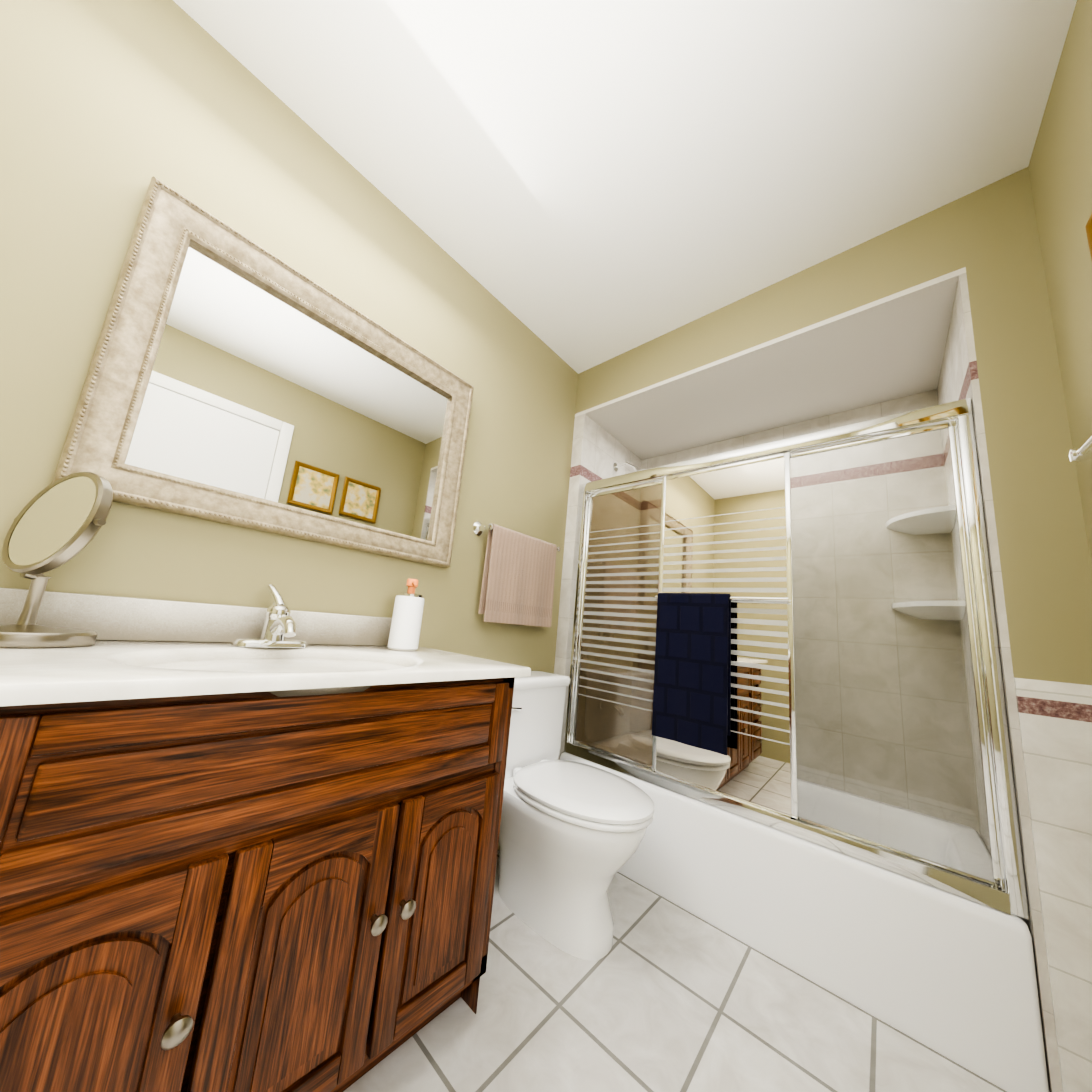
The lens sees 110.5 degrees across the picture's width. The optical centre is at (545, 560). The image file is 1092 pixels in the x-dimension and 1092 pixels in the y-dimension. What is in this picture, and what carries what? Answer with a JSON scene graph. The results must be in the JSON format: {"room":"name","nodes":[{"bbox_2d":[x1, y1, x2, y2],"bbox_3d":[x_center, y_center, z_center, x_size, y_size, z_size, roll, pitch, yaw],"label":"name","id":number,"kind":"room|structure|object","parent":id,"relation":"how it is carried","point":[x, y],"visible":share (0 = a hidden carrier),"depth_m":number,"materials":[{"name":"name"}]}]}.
{"room":"bathroom","nodes":[
{"label":"bathroom","id":0,"kind":"room"},
{"bbox_2d":[0,0,577,849],"bbox_3d":[-0.510,-0.060,1.451,0.100,2.450,3.300,-4,-13,41],"label":"wall","id":1,"kind":"structure","parent":0,"point":[110,110],"depth_m":1.00,"materials":[{"name":"beige paint"}]},
{"bbox_2d":[52,176,473,567],"bbox_3d":[-0.662,-0.442,1.191,0.048,0.775,0.960,-4,-13,41],"label":"wall mirror","id":2,"kind":"object","parent":1,"relation":"attached to","point":[235,377],"visible":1,"depth_m":1.05,"materials":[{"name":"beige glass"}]},
{"bbox_2d":[472,521,560,551],"bbox_3d":[-0.112,-0.098,1.766,0.084,0.062,0.512,-4,-13,41],"label":"towel rail","id":3,"kind":"object","parent":1,"relation":"attached to","point":[479,528],"visible":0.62,"depth_m":1.61,"materials":[{"name":"silver metal"}]},
{"bbox_2d":[478,524,556,626],"bbox_3d":[-0.110,0.083,1.711,0.049,0.408,0.410,-4,-13,41],"label":"hanging towel","id":4,"kind":"object","parent":3,"relation":"hanging from","point":[517,587],"visible":1,"depth_m":1.67,"materials":[{"name":"beige fabric"}]},
{"bbox_2d":[554,414,641,759],"bbox_3d":[0.327,0.295,2.250,0.070,2.170,0.700,-4,-13,41],"label":"wall","id":5,"kind":"structure","parent":0,"point":[598,451],"depth_m":2.17,"materials":[{"name":"tile"}]},
{"bbox_2d":[598,462,645,715],"bbox_3d":[0.443,0.112,2.180,0.212,1.489,0.168,-4,-13,41],"label":"faucet set","id":6,"kind":"object","parent":5,"relation":"attached to","point":[616,466],"visible":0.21,"depth_m":2.18,"materials":[{"name":"silver metal"}]},
{"bbox_2d":[173,0,1076,373],"bbox_3d":[0.269,-1.353,1.080,1.880,0.100,3.300,-4,-13,41],"label":"ceiling","id":7,"kind":"structure","parent":0,"point":[577,186],"depth_m":1.12,"materials":[{"name":"white paint"}]},
{"bbox_2d":[343,850,1006,1091],"bbox_3d":[0.045,1.150,0.648,1.880,0.100,3.300,-4,-13,41],"label":"floor","id":8,"kind":"structure","parent":0,"point":[664,995],"depth_m":0.95,"materials":[{"name":"tile"}]},
{"bbox_2d":[0,587,530,1091],"bbox_3d":[-0.684,0.562,0.705,0.556,0.945,1.230,-4,-13,41],"label":"bathroom vanity","id":9,"kind":"object","parent":8,"relation":"on","point":[226,865],"visible":1,"depth_m":0.61,"materials":[{"name":"brown wood"}]},
{"bbox_2d":[0,472,112,647],"bbox_3d":[-0.928,-0.015,0.707,0.218,0.333,0.175,-4,-13,41],"label":"makeup mirror","id":10,"kind":"object","parent":9,"relation":"on","point":[58,523],"visible":0.96,"depth_m":0.69,"materials":[{"name":"silver metal"}]},
{"bbox_2d":[232,584,307,647],"bbox_3d":[-0.663,0.141,0.956,0.180,0.159,0.160,-4,-13,41],"label":"faucet","id":11,"kind":"object","parent":9,"relation":"on","point":[279,627],"visible":1,"depth_m":0.96,"materials":[{"name":"silver metal"}]},
{"bbox_2d":[387,579,423,650],"bbox_3d":[-0.447,0.173,1.226,0.092,0.226,0.092,-4,-13,41],"label":"soap dispenser","id":12,"kind":"object","parent":9,"relation":"on","point":[405,629],"visible":1,"depth_m":1.19,"materials":[{"name":"white plastic"}]},
{"bbox_2d":[498,670,653,960],"bbox_3d":[0.038,0.842,1.381,0.725,0.752,0.484,-4,-13,41],"label":"toilet","id":13,"kind":"object","parent":8,"relation":"on","point":[571,835],"visible":0.85,"depth_m":1.22,"materials":[{"name":"white ceramic"}]},
{"bbox_2d":[559,732,1048,1091],"bbox_3d":[0.818,1.143,1.596,1.446,0.370,0.696,-4,-13,41],"label":"bathtub","id":14,"kind":"object","parent":8,"relation":"on","point":[950,976],"visible":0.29,"depth_m":1.10,"materials":[{"name":"white ceramic"}]},
{"bbox_2d":[562,398,1028,919],"bbox_3d":[0.685,0.222,1.510,1.448,1.384,0.098,-4,-13,41],"label":"shower door","id":15,"kind":"structure","parent":14,"relation":"on","point":[725,527],"depth_m":1.38,"materials":[{"name":"clear glass"}]},
{"bbox_2d":[652,593,730,755],"bbox_3d":[0.574,0.418,1.502,0.284,0.579,0.048,-4,-13,41],"label":"hanging towel","id":16,"kind":"object","parent":15,"relation":"hanging from","point":[692,692],"visible":1,"depth_m":1.47,"materials":[{"name":"blue fabric"}]},
{"bbox_2d":[575,267,965,459],"bbox_3d":[0.973,-0.814,1.953,1.535,0.020,0.700,-4,-13,41],"label":"ceiling","id":17,"kind":"structure","parent":0,"point":[889,348],"depth_m":1.73,"materials":[{"name":"white paint"}]},
{"bbox_2d":[629,389,979,834],"bbox_3d":[1.140,0.325,2.062,1.535,2.190,0.100,-4,-13,41],"label":"wall","id":18,"kind":"structure","parent":0,"point":[900,405],"depth_m":1.72,"materials":[{"name":"tile"}]},
{"bbox_2d":[886,505,955,534],"bbox_3d":[1.568,-0.161,1.596,0.200,0.062,0.200,-4,-13,41],"label":"corner shelf","id":19,"kind":"object","parent":18,"relation":"attached to","point":[923,514],"depth_m":1.56,"materials":[{"name":"white ceramic"}]},
{"bbox_2d":[891,601,965,620],"bbox_3d":[1.535,0.202,1.533,0.200,0.062,0.200,-4,-13,41],"label":"corner shelf","id":20,"kind":"object","parent":18,"relation":"attached to","point":[921,609],"depth_m":1.49,"materials":[{"name":"white ceramic"}]},
{"bbox_2d":[575,167,1091,1082],"bbox_3d":[0.747,0.065,1.523,1.680,2.450,0.100,-4,-13,41],"label":"wall","id":21,"kind":"structure","parent":0,"point":[1045,562],"depth_m":1.11,"materials":[{"name":"beige paint"}]},
{"bbox_2d":[1014,678,1091,1091],"bbox_3d":[1.220,0.760,0.848,0.145,0.940,0.012,-4,-13,41],"label":"wainscot","id":22,"kind":"structure","parent":21,"relation":"attached to","point":[1055,721],"depth_m":0.88,"materials":[{"name":"tile"}]},
{"bbox_2d":[937,273,1062,1091],"bbox_3d":[1.447,0.226,1.266,0.015,2.170,0.700,-4,-13,41],"label":"wall","id":23,"kind":"structure","parent":0,"point":[958,378],"depth_m":1.07,"materials":[{"name":"tile"}]},
{"bbox_2d":[1028,0,1091,564],"bbox_3d":[0.596,-0.208,0.021,0.100,2.450,2.600,-4,-13,41],"label":"wall","id":24,"kind":"structure","parent":0,"point":[1060,168],"depth_m":0.94,"materials":[{"name":"beige paint"}]},
{"bbox_2d":[1068,435,1091,461],"bbox_3d":[0.942,-0.273,0.560,0.084,0.062,0.622,-4,-13,41],"label":"towel rail","id":25,"kind":"object","parent":24,"relation":"attached to","point":[1083,452],"visible":1,"depth_m":0.77,"materials":[{"name":"silver metal"}]},
{"bbox_2d":[1085,213,1091,259],"bbox_3d":[1.083,-0.613,0.698,0.022,0.290,0.270,-4,-13,41],"label":"picture","id":26,"kind":"object","parent":24,"relation":"attached to","point":[1088,226],"visible":1,"depth_m":0.81,"materials":[{"name":"gold metal"}]}
]}

